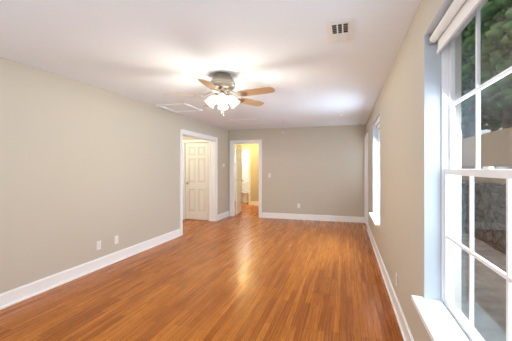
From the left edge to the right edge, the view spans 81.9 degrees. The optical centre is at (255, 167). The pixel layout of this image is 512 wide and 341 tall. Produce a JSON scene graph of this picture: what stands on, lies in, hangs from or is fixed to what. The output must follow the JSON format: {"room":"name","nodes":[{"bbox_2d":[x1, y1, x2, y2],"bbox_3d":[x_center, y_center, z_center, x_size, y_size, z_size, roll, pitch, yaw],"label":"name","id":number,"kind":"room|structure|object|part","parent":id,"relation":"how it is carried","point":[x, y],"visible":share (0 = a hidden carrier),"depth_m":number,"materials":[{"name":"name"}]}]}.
{"room":"empty living room","nodes":[
{"label":"empty living room","id":0,"kind":"room"},
{"bbox_2d":[0,57,228,293],"bbox_3d":[-2.080,0.145,4.348,0.120,2.440,8.740,0,0,17],"label":"wall","id":1,"kind":"structure","parent":0,"point":[84,168],"depth_m":3.69,"materials":[{"name":"paint"}]},
{"bbox_2d":[96,240,100,249],"bbox_3d":[-2.123,1.045,3.985,0.009,0.116,0.072,0,0,17],"label":"electrical outlet","id":2,"kind":"object","parent":1,"relation":"attached to","point":[98,245],"visible":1,"depth_m":3.98,"materials":[{"name":"white plastic"}]},
{"bbox_2d":[114,235,117,243],"bbox_3d":[-2.030,1.045,4.291,0.009,0.116,0.072,0,0,17],"label":"electrical outlet","id":3,"kind":"object","parent":1,"relation":"attached to","point":[115,239],"visible":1,"depth_m":4.28,"materials":[{"name":"white plastic"}]},
{"bbox_2d":[180,129,217,234],"bbox_3d":[-1.711,0.290,6.923,0.976,2.150,1.800,0,0,17],"label":"door frame","id":4,"kind":"structure","parent":1,"relation":"attached to","point":[213,177],"depth_m":7.54,"materials":[{"name":"white wood"}]},
{"bbox_2d":[0,201,413,340],"bbox_3d":[-0.576,1.292,5.196,5.060,0.147,11.000,0,0,17],"label":"baseboard","id":5,"kind":"structure","parent":1,"relation":"attached to","point":[19,294],"depth_m":3.78,"materials":[{"name":"white wood"}]},
{"bbox_2d":[183,136,201,139],"bbox_3d":[-1.752,0.145,7.814,1.280,2.440,0.120,0,0,17],"label":"wall","id":6,"kind":"structure","parent":0,"point":[187,138],"depth_m":7.74,"materials":[{"name":"paint"}]},
{"bbox_2d":[185,142,207,219],"bbox_3d":[-1.539,0.349,7.733,0.684,2.015,0.178,0,0,17],"label":"door","id":7,"kind":"structure","parent":6,"relation":"in","point":[196,181],"depth_m":7.72,"materials":[{"name":"white wood"}]},
{"bbox_2d":[0,201,403,340],"bbox_3d":[-0.449,1.395,6.296,5.860,0.060,13.420,0,0,17],"label":"floor","id":8,"kind":"structure","parent":0,"point":[247,273],"depth_m":3.21,"materials":[{"name":"brown wood"}]},
{"bbox_2d":[242,182,247,202],"bbox_3d":[-0.382,0.978,11.715,0.470,0.775,0.717,0,0,17],"label":"toilet","id":9,"kind":"object","parent":8,"relation":"on","point":[245,192],"visible":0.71,"depth_m":11.54,"materials":[{"name":"white ceramic"}]},
{"bbox_2d":[0,0,420,129],"bbox_3d":[-0.449,-1.125,6.296,5.860,0.100,13.420,0,0,17],"label":"ceiling","id":10,"kind":"structure","parent":0,"point":[150,52],"depth_m":2.68,"materials":[{"name":"paint"}]},
{"bbox_2d":[156,103,202,112],"bbox_3d":[-1.349,-1.065,5.249,0.550,0.020,0.650,0,0,17],"label":"frame","id":11,"kind":"object","parent":10,"relation":"attached to","point":[179,107],"visible":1,"depth_m":5.23,"materials":[{"name":"paint"}]},
{"bbox_2d":[163,72,274,105],"bbox_3d":[-0.380,-0.941,3.382,1.292,0.267,1.276,0,0,17],"label":"ceiling fan","id":12,"kind":"object","parent":10,"relation":"hanging from","point":[223,82],"depth_m":3.29,"materials":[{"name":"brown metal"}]},
{"bbox_3d":[-0.833,-0.830,3.349,0.428,0.040,0.134,0,0,-7],"label":"ceiling fan blade","id":13,"kind":"part","parent":12,"relation":"part of","materials":[{"name":"brown wood"}]},
{"bbox_3d":[-0.466,-0.830,2.972,0.134,0.040,0.428,0,0,11],"label":"ceiling fan blade","id":14,"kind":"part","parent":12,"relation":"part of","materials":[{"name":"brown wood"}]},
{"bbox_2d":[205,93,239,109],"bbox_3d":[-0.389,-0.769,3.413,0.338,0.156,0.338,0,0,42],"label":"shades","id":15,"kind":"object","parent":12,"relation":"attached to","point":[220,99],"visible":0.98,"depth_m":3.37,"materials":[{"name":"white glass"}]},
{"bbox_3d":[-0.067,-0.830,3.725,0.428,0.040,0.134,0,0,-43],"label":"ceiling fan blade","id":16,"kind":"part","parent":12,"relation":"part of","materials":[{"name":"brown wood"}]},
{"bbox_3d":[0.007,-0.830,3.203,0.428,0.040,0.134,0,0,29],"label":"ceiling fan blade","id":17,"kind":"part","parent":12,"relation":"part of","materials":[{"name":"brown wood"}]},
{"bbox_2d":[230,117,289,132],"bbox_3d":[0.107,-0.925,6.764,1.250,0.300,0.700,0,0,17],"label":"frame","id":18,"kind":"object","parent":10,"relation":"attached to","point":[263,120],"visible":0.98,"depth_m":6.79,"materials":[{"name":"paint"}]},
{"bbox_2d":[326,19,353,44],"bbox_3d":[0.669,-1.065,2.342,0.200,0.019,0.390,0,0,17],"label":"ceiling vent","id":19,"kind":"object","parent":10,"relation":"in","point":[342,31],"visible":1,"depth_m":2.31,"materials":[{"name":"white metal"}]},
{"bbox_2d":[235,150,247,200],"bbox_3d":[-0.264,0.145,12.169,1.820,2.440,0.120,0,0,17],"label":"wall","id":20,"kind":"structure","parent":0,"point":[245,165],"depth_m":12.16,"materials":[{"name":"white"}]},
{"bbox_2d":[235,144,258,200],"bbox_3d":[-0.213,0.145,10.898,2.660,2.440,0.120,0,0,17],"label":"wall","id":21,"kind":"structure","parent":0,"point":[254,172],"depth_m":10.78,"materials":[{"name":"paint"}]},
{"bbox_2d":[235,147,250,204],"bbox_3d":[-0.576,0.307,10.995,0.820,2.115,0.148,0,0,17],"label":"door frame","id":22,"kind":"structure","parent":21,"relation":"attached to","point":[249,175],"depth_m":10.82,"materials":[{"name":"white wood"}]},
{"bbox_2d":[229,125,365,216],"bbox_3d":[0.988,0.145,7.917,3.660,2.440,0.120,0,0,17],"label":"wall","id":23,"kind":"structure","parent":0,"point":[316,170],"depth_m":7.71,"materials":[{"name":"paint"}]},
{"bbox_2d":[230,139,261,217],"bbox_3d":[-0.270,0.292,8.302,0.940,2.145,0.176,0,0,17],"label":"door frame","id":24,"kind":"structure","parent":23,"relation":"attached to","point":[232,176],"depth_m":8.34,"materials":[{"name":"white wood"}]},
{"bbox_2d":[236,145,243,214],"bbox_3d":[-0.543,0.342,8.873,0.199,2.030,0.727,0,0,17],"label":"hall door","id":25,"kind":"structure","parent":24,"relation":"attached to","point":[239,180],"depth_m":8.77,"materials":[{"name":"white wood"}]},
{"bbox_2d":[366,0,460,340],"bbox_3d":[2.258,0.345,5.469,0.200,2.840,13.420,0,0,17],"label":"wall","id":26,"kind":"structure","parent":0,"point":[398,236],"depth_m":2.31,"materials":[{"name":"paint"}]},
{"bbox_2d":[364,133,367,229],"bbox_3d":[2.675,0.297,6.831,0.258,2.135,0.940,0,0,17],"label":"door frame","id":27,"kind":"structure","parent":26,"relation":"attached to","point":[366,179],"depth_m":7.21,"materials":[{"name":"white wood"}]},
{"bbox_2d":[369,111,379,229],"bbox_3d":[1.951,0.035,4.763,0.157,1.710,1.210,0,0,17],"label":"window","id":28,"kind":"structure","parent":26,"relation":"in","point":[375,216],"depth_m":5.29,"materials":[{"name":"white wood"}]},
{"bbox_2d":[374,116,379,128],"bbox_3d":[1.984,-0.749,4.753,0.051,0.128,1.134,0,0,17],"label":"roller blind","id":29,"kind":"object","parent":28,"relation":"attached to","point":[377,123],"visible":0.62,"depth_m":4.96,"materials":[{"name":"white fabric"}]},
{"bbox_2d":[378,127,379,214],"bbox_3d":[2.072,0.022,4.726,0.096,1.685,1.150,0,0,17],"label":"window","id":30,"kind":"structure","parent":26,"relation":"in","point":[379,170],"depth_m":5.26,"materials":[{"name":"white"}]},
{"bbox_2d":[411,0,469,340],"bbox_3d":[0.884,0.035,1.272,0.157,1.710,1.210,0,0,17],"label":"window frame","id":31,"kind":"structure","parent":26,"relation":"in","point":[438,321],"depth_m":1.80,"materials":[{"name":"white wood"}]},
{"bbox_2d":[428,0,481,53],"bbox_3d":[0.917,-0.749,1.262,0.051,0.128,1.134,0,0,17],"label":"roller blind","id":32,"kind":"object","parent":31,"relation":"attached to","point":[458,13],"visible":1,"depth_m":1.49,"materials":[{"name":"white fabric"}]},
{"bbox_2d":[441,0,511,340],"bbox_3d":[1.005,0.022,1.235,0.096,1.685,1.150,0,0,17],"label":"window","id":33,"kind":"structure","parent":26,"relation":"in","point":[449,170],"depth_m":1.41,"materials":[{"name":"white"}]},
{"label":"outside","id":34,"kind":"structure","parent":0,"visible":0},
{"bbox_2d":[461,230,505,340],"bbox_3d":[16.817,1.825,10.544,54.000,0.200,62.000,0,0,17],"label":"ground","id":35,"kind":"structure","parent":34,"point":[495,281],"depth_m":4.12,"materials":[{"name":"concrete"}]},
{"bbox_2d":[461,185,505,253],"bbox_3d":[6.454,1.080,10.575,0.150,1.320,40.000,0,0,17],"label":"stone wall","id":36,"kind":"structure","parent":35,"relation":"on","point":[483,216],"depth_m":6.70,"materials":[{"name":"stone"}]},
{"bbox_2d":[461,165,511,190],"bbox_3d":[24.085,0.745,5.259,37.010,1.960,40.141,0,0,17],"label":"earth","id":37,"kind":"structure","parent":35,"relation":"on","point":[491,181],"depth_m":8.00,"materials":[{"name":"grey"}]},
{"bbox_2d":[461,55,501,138],"bbox_3d":[14.379,-6.055,20.573,6.340,12.509,6.390,0,0,17],"label":"tree","id":38,"kind":"object","parent":37,"relation":"on","point":[467,125],"depth_m":20.40,"materials":[{"name":"green plant"}]},
{"bbox_2d":[461,121,501,132],"bbox_3d":[19.333,-7.064,24.026,7.348,14.512,7.246,0,0,17],"label":"tree","id":39,"kind":"object","parent":37,"relation":"on","point":[490,128],"depth_m":23.71,"materials":[{"name":"green plant"}]},
{"bbox_2d":[461,72,502,121],"bbox_3d":[14.931,-6.572,16.573,6.892,13.514,6.581,0,0,17],"label":"tree","id":40,"kind":"object","parent":37,"relation":"on","point":[469,87],"depth_m":17.28,"materials":[{"name":"green plant"}]},
{"bbox_2d":[461,26,502,136],"bbox_3d":[13.204,-6.609,17.752,6.520,13.578,6.764,0,0,17],"label":"tree","id":41,"kind":"object","parent":37,"relation":"on","point":[498,119],"depth_m":17.30,"materials":[{"name":"green plant"}]},
{"bbox_2d":[461,127,511,165],"bbox_3d":[8.450,-0.623,10.383,0.110,1.375,40.890,0,0,17],"label":"fence","id":42,"kind":"object","parent":37,"relation":"on","point":[491,148],"depth_m":10.59,"materials":[{"name":"brown wood"}]},
{"bbox_2d":[461,0,511,128],"bbox_3d":[12.495,-5.573,14.540,5.641,11.531,5.942,0,0,17],"label":"tree","id":43,"kind":"object","parent":37,"relation":"on","point":[490,100],"depth_m":14.41,"materials":[{"name":"green plant"}]},
{"bbox_2d":[464,0,511,110],"bbox_3d":[11.705,-6.101,11.935,5.975,12.564,6.024,0,0,17],"label":"tree","id":44,"kind":"object","parent":37,"relation":"on","point":[503,52],"depth_m":12.17,"materials":[{"name":"green plant"}]},
{"bbox_2d":[481,7,511,103],"bbox_3d":[10.531,-5.074,9.398,5.740,10.544,5.153,0,0,17],"label":"tree","id":45,"kind":"object","parent":37,"relation":"on","point":[504,81],"depth_m":10.14,"materials":[{"name":"green plant"}]},
{"bbox_2d":[493,1,511,59],"bbox_3d":[13.070,-6.029,11.300,6.658,12.435,6.651,0,0,17],"label":"tree","id":46,"kind":"object","parent":37,"relation":"on","point":[499,17],"depth_m":12.53,"materials":[{"name":"green plant"}]}
]}

